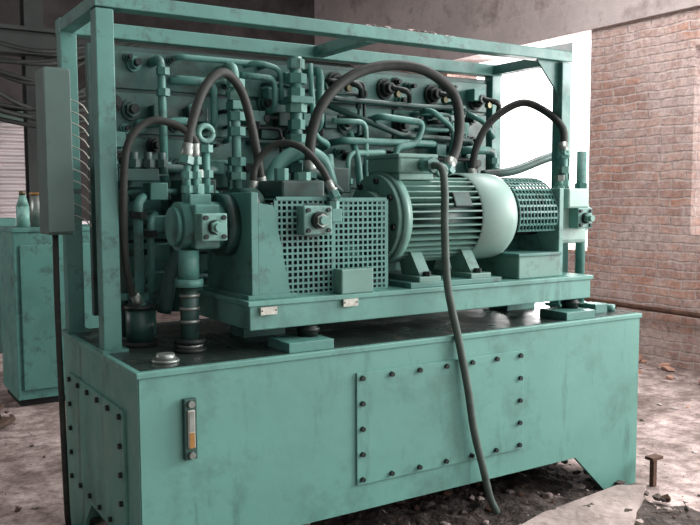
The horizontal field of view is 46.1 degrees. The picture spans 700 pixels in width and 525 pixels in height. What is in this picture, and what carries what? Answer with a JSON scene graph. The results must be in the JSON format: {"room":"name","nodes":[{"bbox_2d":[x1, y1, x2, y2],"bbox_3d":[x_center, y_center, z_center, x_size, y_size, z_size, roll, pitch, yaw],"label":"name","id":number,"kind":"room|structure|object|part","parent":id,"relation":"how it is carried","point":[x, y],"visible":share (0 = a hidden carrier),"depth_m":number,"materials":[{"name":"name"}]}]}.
{"room":"plant room","nodes":[
{"label":"plant room","id":0,"kind":"room"},
{"bbox_2d":[0,0,314,220],"bbox_3d":[-5.186,-1.865,9.488,11.750,5.200,0.300,-3,5,-32],"label":"wall","id":1,"kind":"structure","parent":0,"point":[53,10],"depth_m":10.84,"materials":[{"name":"paint"}]},
{"bbox_2d":[0,111,25,225],"bbox_3d":[-4.538,-0.542,9.728,2.180,2.520,0.140,-3,5,-32],"label":"roller shutter","id":2,"kind":"object","parent":1,"relation":"attached to","point":[12,154],"visible":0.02,"depth_m":9.93,"materials":[{"name":"paint"}]},
{"bbox_2d":[0,311,699,524],"bbox_3d":[-0.334,1.141,5.084,15.000,0.120,13.300,-3,5,-32],"label":"floor","id":3,"kind":"structure","parent":0,"point":[25,485],"depth_m":4.82,"materials":[{"name":"grey concrete"}]},
{"bbox_2d":[0,404,15,427],"bbox_3d":[-2.344,1.010,5.306,0.328,0.081,1.151,-1,5,-13],"label":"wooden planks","id":4,"kind":"object","parent":3,"relation":"on","point":[4,420],"visible":1,"depth_m":5.36,"materials":[{"name":"brown wood"}]},
{"bbox_2d":[0,410,53,511],"bbox_3d":[-2.643,1.048,5.498,0.756,0.045,3.911,-3,5,-32],"label":"debris","id":5,"kind":"object","parent":3,"relation":"on","point":[17,508],"visible":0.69,"depth_m":4.51,"materials":[{"name":"brown stone"}]},
{"bbox_2d":[19,0,43,209],"bbox_3d":[-3.527,-1.697,9.204,0.200,4.900,0.230,-3,5,-32],"label":"structural column","id":6,"kind":"structure","parent":3,"relation":"on","point":[31,11],"depth_m":9.10,"materials":[{"name":"metal"}]},
{"bbox_2d":[0,24,350,66],"bbox_3d":[-2.118,-2.483,9.868,5.000,0.290,0.250,-3,5,-32],"label":"girder","id":7,"kind":"object","parent":6,"relation":"attached to","point":[26,36],"visible":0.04,"depth_m":9.02,"materials":[{"name":"teal metal"}]},
{"bbox_2d":[0,41,140,133],"bbox_3d":[-3.073,-1.846,8.330,1.928,1.121,1.134,-3,5,-32],"label":"hanging cables","id":8,"kind":"object","parent":7,"relation":"hanging from","point":[8,109],"visible":0.32,"depth_m":7.82,"materials":[{"name":"black rubber"}]},
{"bbox_2d":[0,218,89,352],"bbox_3d":[-3.138,0.184,8.335,1.300,1.287,0.800,-3,5,-32],"label":"workbench","id":9,"kind":"object","parent":3,"relation":"on","point":[3,221],"visible":0.09,"depth_m":7.88,"materials":[{"name":"teal paint"}]},
{"bbox_2d":[0,224,121,406],"bbox_3d":[-2.154,0.359,6.220,0.820,1.270,0.660,-3,5,-32],"label":"cabinet","id":10,"kind":"object","parent":3,"relation":"on","point":[26,254],"visible":0.37,"depth_m":5.86,"materials":[{"name":"teal metal"}]},
{"bbox_2d":[16,191,29,227],"bbox_3d":[-2.341,-0.381,5.889,0.089,0.260,0.090,-3,5,-32],"label":"bottle","id":11,"kind":"object","parent":10,"relation":"on","point":[22,206],"visible":0.99,"depth_m":5.86,"materials":[{"name":"teal glass"}]},
{"bbox_2d":[29,192,39,226],"bbox_3d":[-2.293,-0.388,6.037,0.104,0.250,0.106,-3,5,-32],"label":"metal can","id":12,"kind":"object","parent":10,"relation":"on","point":[34,196],"visible":0.61,"depth_m":5.99,"materials":[{"name":"metal"}]},
{"bbox_2d":[52,235,71,524],"bbox_3d":[-1.242,0.534,3.554,0.038,1.320,0.158,-2,5,-16],"label":"conduit","id":13,"kind":"object","parent":3,"relation":"on","point":[55,238],"visible":0.98,"depth_m":3.48,"materials":[{"name":"black metal"}]},
{"bbox_2d":[62,302,641,524],"bbox_3d":[0.092,0.709,3.978,2.640,0.917,1.092,-3,5,-32],"label":"tank","id":14,"kind":"object","parent":3,"relation":"on","point":[377,417],"depth_m":3.36,"materials":[{"name":"teal metal"}]},
{"bbox_2d":[122,303,158,347],"bbox_3d":[-0.849,0.254,3.325,0.150,0.165,0.150,-3,5,-32],"label":"filter","id":15,"kind":"object","parent":14,"relation":"on","point":[139,319],"visible":0.94,"depth_m":3.28,"materials":[{"name":"teal paint"}]},
{"bbox_3d":[-0.671,0.347,2.994,0.100,0.032,0.100,-3,5,-32],"label":"filler cap","id":16,"kind":"part","parent":14,"relation":"part of","materials":[{"name":"silver metal"}]},
{"bbox_2d":[182,397,197,460],"bbox_3d":[-0.563,0.590,2.911,0.048,0.220,0.036,-3,5,-32],"label":"gauge","id":17,"kind":"object","parent":14,"relation":"attached to","point":[189,405],"visible":1,"depth_m":2.90,"materials":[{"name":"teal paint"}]},
{"bbox_2d":[174,250,206,353],"bbox_3d":[-0.620,0.150,3.177,0.124,0.395,0.124,-3,5,-32],"label":"pipe","id":18,"kind":"object","parent":14,"relation":"on","point":[188,280],"visible":1,"depth_m":3.14,"materials":[{"name":"metal"}]},
{"bbox_2d":[55,0,572,354],"bbox_3d":[-0.039,-0.434,4.043,2.555,1.415,0.657,-3,5,-32],"label":"support frame","id":19,"kind":"object","parent":14,"relation":"on","point":[93,20],"visible":0.88,"depth_m":3.61,"materials":[{"name":"teal paint"}]},
{"bbox_2d":[35,66,91,234],"bbox_3d":[-1.187,-0.460,3.456,0.212,0.680,0.185,-3,5,-32],"label":"junction box","id":20,"kind":"object","parent":19,"relation":"attached to","point":[57,191],"visible":1,"depth_m":3.36,"materials":[{"name":"grey paint"}]},
{"bbox_2d":[366,24,454,36],"bbox_3d":[0.291,-1.086,3.868,0.520,0.025,0.042,-3,5,-32],"label":"debris","id":21,"kind":"object","parent":19,"relation":"attached to","point":[416,30],"visible":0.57,"depth_m":3.85,"materials":[{"name":"concrete"}]},
{"bbox_2d":[84,42,551,336],"bbox_3d":[0.086,-0.385,4.193,2.706,1.264,0.510,-3,5,-32],"label":"hydraulic manifold","id":22,"kind":"object","parent":14,"relation":"on","point":[383,112],"visible":0.56,"depth_m":3.92,"materials":[{"name":"teal paint"}]},
{"bbox_2d":[302,60,464,178],"bbox_3d":[0.181,-0.688,3.929,0.858,0.574,0.170,-2,5,-20],"label":"hose","id":23,"kind":"object","parent":22,"relation":"attached to","point":[450,161],"visible":0.98,"depth_m":3.96,"materials":[{"name":"black rubber"}]},
{"bbox_3d":[0.094,0.283,3.953,2.576,0.004,1.030,-3,5,-32],"label":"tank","id":24,"kind":"part","parent":14,"relation":"part of","materials":[{"name":"teal metal"}]},
{"bbox_2d":[199,272,594,352],"bbox_3d":[0.288,0.192,3.814,1.890,0.203,0.600,-3,5,-32],"label":"base frame","id":25,"kind":"object","parent":14,"relation":"on","point":[265,317],"visible":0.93,"depth_m":3.47,"materials":[{"name":"teal paint"}]},
{"bbox_2d":[165,170,241,255],"bbox_3d":[-0.562,-0.190,3.207,0.240,0.344,0.354,-3,5,-32],"label":"pump","id":26,"kind":"object","parent":25,"relation":"attached to","point":[205,222],"visible":0.98,"depth_m":3.17,"materials":[{"name":"teal paint"}]},
{"bbox_2d":[181,163,201,202],"bbox_3d":[-0.616,-0.321,3.202,0.075,0.180,0.046,-3,5,-32],"label":"fittings","id":27,"kind":"object","parent":26,"relation":"attached to","point":[187,174],"visible":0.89,"depth_m":3.19,"materials":[{"name":"teal paint"}]},
{"bbox_2d":[119,116,201,305],"bbox_3d":[-0.748,-0.174,3.192,0.306,0.775,0.196,1,5,18],"label":"hose","id":28,"kind":"object","parent":27,"relation":"attached to","point":[134,295],"visible":0.97,"depth_m":3.16,"materials":[{"name":"black rubber"}]},
{"bbox_2d":[178,68,266,189],"bbox_3d":[-0.502,-0.525,3.338,0.061,0.515,0.487,3,6,38],"label":"hose","id":29,"kind":"object","parent":27,"relation":"attached to","point":[186,156],"visible":0.9,"depth_m":3.26,"materials":[{"name":"black rubber"}]},
{"bbox_2d":[196,123,215,193],"bbox_3d":[-0.573,-0.392,3.283,0.077,0.327,0.050,-1,5,-6],"label":"lifting eye","id":30,"kind":"object","parent":26,"relation":"attached to","point":[205,150],"visible":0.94,"depth_m":3.27,"materials":[{"name":"teal metal"}]},
{"bbox_2d":[203,188,296,300],"bbox_3d":[-0.422,-0.089,3.378,0.210,0.432,0.460,-3,5,-32],"label":"bracket","id":31,"kind":"object","parent":25,"relation":"on","point":[256,270],"visible":0.78,"depth_m":3.20,"materials":[{"name":"green metal"}]},
{"bbox_2d":[265,197,334,295],"bbox_3d":[-0.275,-0.074,3.446,0.277,0.402,0.374,-3,5,-32],"label":"guard","id":32,"kind":"object","parent":25,"relation":"on","point":[302,285],"visible":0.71,"depth_m":3.31,"materials":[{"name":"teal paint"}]},
{"bbox_2d":[259,168,341,236],"bbox_3d":[-0.194,-0.246,3.374,0.215,0.280,0.390,-3,5,-32],"label":"pump","id":33,"kind":"object","parent":25,"relation":"attached to","point":[313,219],"visible":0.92,"depth_m":3.31,"materials":[{"name":"teal paint"}]},
{"bbox_2d":[249,139,340,199],"bbox_3d":[-0.229,-0.380,3.394,0.420,0.260,0.093,1,5,19],"label":"hose","id":34,"kind":"object","parent":33,"relation":"attached to","point":[253,183],"visible":0.91,"depth_m":3.40,"materials":[{"name":"black rubber"}]},
{"bbox_2d":[294,198,387,290],"bbox_3d":[-0.050,-0.084,3.593,0.280,0.397,0.364,-3,5,-32],"label":"guard","id":35,"kind":"object","parent":25,"relation":"on","point":[352,229],"visible":0.58,"depth_m":3.48,"materials":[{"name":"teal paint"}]},
{"bbox_2d":[334,267,372,294],"bbox_3d":[0.014,0.074,3.390,0.155,0.102,0.070,-3,5,-32],"label":"block","id":36,"kind":"object","parent":25,"relation":"on","point":[352,280],"visible":1,"depth_m":3.36,"materials":[{"name":"paint"}]},
{"bbox_2d":[349,153,517,288],"bbox_3d":[0.361,-0.206,3.856,0.793,0.582,0.495,-3,5,-32],"label":"motor","id":37,"kind":"object","parent":25,"relation":"on","point":[483,213],"visible":0.74,"depth_m":3.70,"materials":[{"name":"paint"}]},
{"bbox_3d":[0.505,-0.284,3.720,0.100,0.068,0.039,-3,5,-32],"label":"rating plate","id":38,"kind":"part","parent":37,"relation":"part of","materials":[{"name":"grey metal"}]},
{"bbox_2d":[431,162,499,514],"bbox_3d":[0.511,0.352,3.593,0.334,1.586,0.156,0,5,-2],"label":"power cable","id":39,"kind":"object","parent":37,"relation":"attached to","point":[440,167],"visible":1,"depth_m":3.52,"materials":[{"name":"rubber"}]},
{"bbox_2d":[476,248,561,278],"bbox_3d":[0.796,-0.001,4.156,0.290,0.122,0.460,-3,5,-32],"label":"support","id":40,"kind":"object","parent":25,"relation":"on","point":[514,263],"visible":0.58,"depth_m":3.98,"materials":[{"name":"paint"}]},
{"bbox_2d":[501,178,557,234],"bbox_3d":[0.814,-0.281,4.134,0.262,0.289,0.378,-3,5,-32],"label":"guard","id":41,"kind":"object","parent":25,"relation":"attached to","point":[531,209],"visible":0.55,"depth_m":4.02,"materials":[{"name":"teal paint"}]},
{"bbox_2d":[507,188,563,275],"bbox_3d":[0.935,-0.163,4.232,0.030,0.432,0.400,-3,5,-32],"label":"bracket","id":42,"kind":"object","parent":25,"relation":"on","point":[542,240],"visible":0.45,"depth_m":4.11,"materials":[{"name":"green metal"}]},
{"bbox_2d":[553,151,594,243],"bbox_3d":[1.121,-0.342,4.260,0.320,0.480,0.354,-3,5,-32],"label":"pump","id":43,"kind":"object","parent":25,"relation":"attached to","point":[578,217],"visible":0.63,"depth_m":4.17,"materials":[{"name":"teal paint"}]},
{"bbox_2d":[468,99,569,172],"bbox_3d":[0.907,-0.652,4.433,0.550,0.463,0.207,1,5,19],"label":"hose","id":44,"kind":"object","parent":43,"relation":"attached to","point":[563,145],"visible":0.93,"depth_m":4.45,"materials":[{"name":"black rubber"}]},
{"bbox_2d":[575,151,587,302],"bbox_3d":[1.246,-0.181,4.450,0.079,0.833,0.080,-3,5,-32],"label":"pipe","id":45,"kind":"object","parent":14,"relation":"on","point":[581,176],"visible":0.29,"depth_m":4.42,"materials":[{"name":"green metal"}]},
{"bbox_2d":[578,301,614,313],"bbox_3d":[1.268,0.226,4.300,0.200,0.050,0.210,-3,5,-32],"label":"fitting","id":46,"kind":"object","parent":14,"relation":"on","point":[599,307],"visible":0.77,"depth_m":4.20,"materials":[{"name":"teal paint"}]},
{"bbox_2d":[310,463,699,524],"bbox_3d":[0.339,1.161,3.733,2.500,0.071,1.500,-3,5,-32],"label":"dirt mound","id":47,"kind":"object","parent":3,"relation":"on","point":[543,479],"visible":0.34,"depth_m":3.87,"materials":[{"name":"brown soil"}]},
{"bbox_2d":[304,460,689,524],"bbox_3d":[0.428,1.156,3.765,2.132,0.054,1.385,-3,5,-32],"label":"rubble pile","id":48,"kind":"object","parent":47,"relation":"on","point":[666,498],"visible":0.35,"depth_m":3.96,"materials":[{"name":"stone"}]},
{"bbox_2d":[521,485,645,524],"bbox_3d":[1.075,1.166,3.654,1.166,0.050,0.384,-4,6,-38],"label":"slab","id":49,"kind":"object","parent":3,"relation":"on","point":[610,503],"visible":0.88,"depth_m":3.76,"materials":[{"name":"grey concrete"}]},
{"bbox_2d":[645,454,662,486],"bbox_3d":[1.555,1.067,4.216,0.080,0.155,0.050,-3,5,-32],"label":"stake","id":50,"kind":"object","parent":3,"relation":"on","point":[653,458],"visible":1,"depth_m":4.20,"materials":[{"name":"metal"}]},
{"bbox_2d":[638,353,699,383],"bbox_3d":[2.134,0.841,7.647,0.622,0.122,3.879,-3,5,-32],"label":"fragments","id":51,"kind":"object","parent":3,"relation":"on","point":[664,366],"visible":0.16,"depth_m":6.97,"materials":[{"name":"brick"}]},
{"bbox_2d":[639,365,699,496],"bbox_3d":[1.871,0.988,6.059,2.596,0.040,3.800,-3,5,-32],"label":"debris","id":52,"kind":"object","parent":3,"relation":"on","point":[660,404],"visible":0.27,"depth_m":5.72,"materials":[{"name":"concrete"}]},
{"bbox_2d":[314,0,699,370],"bbox_3d":[1.860,-1.843,8.908,0.450,5.200,8.800,-3,5,-32],"label":"wall","id":53,"kind":"structure","parent":0,"point":[643,247],"depth_m":7.41,"materials":[{"name":"brick"}]},
{"bbox_2d":[351,0,699,71],"bbox_3d":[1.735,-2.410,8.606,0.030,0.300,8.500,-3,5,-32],"label":"concrete beam","id":54,"kind":"structure","parent":53,"relation":"attached to","point":[579,16],"depth_m":8.06,"materials":[{"name":"concrete"}]},
{"bbox_2d":[584,298,699,317],"bbox_3d":[2.768,0.425,7.169,0.072,0.072,4.400,-3,5,-32],"label":"pipe","id":55,"kind":"object","parent":53,"relation":"attached to","point":[617,304],"visible":0.44,"depth_m":7.31,"materials":[{"name":"metal"}]}
]}

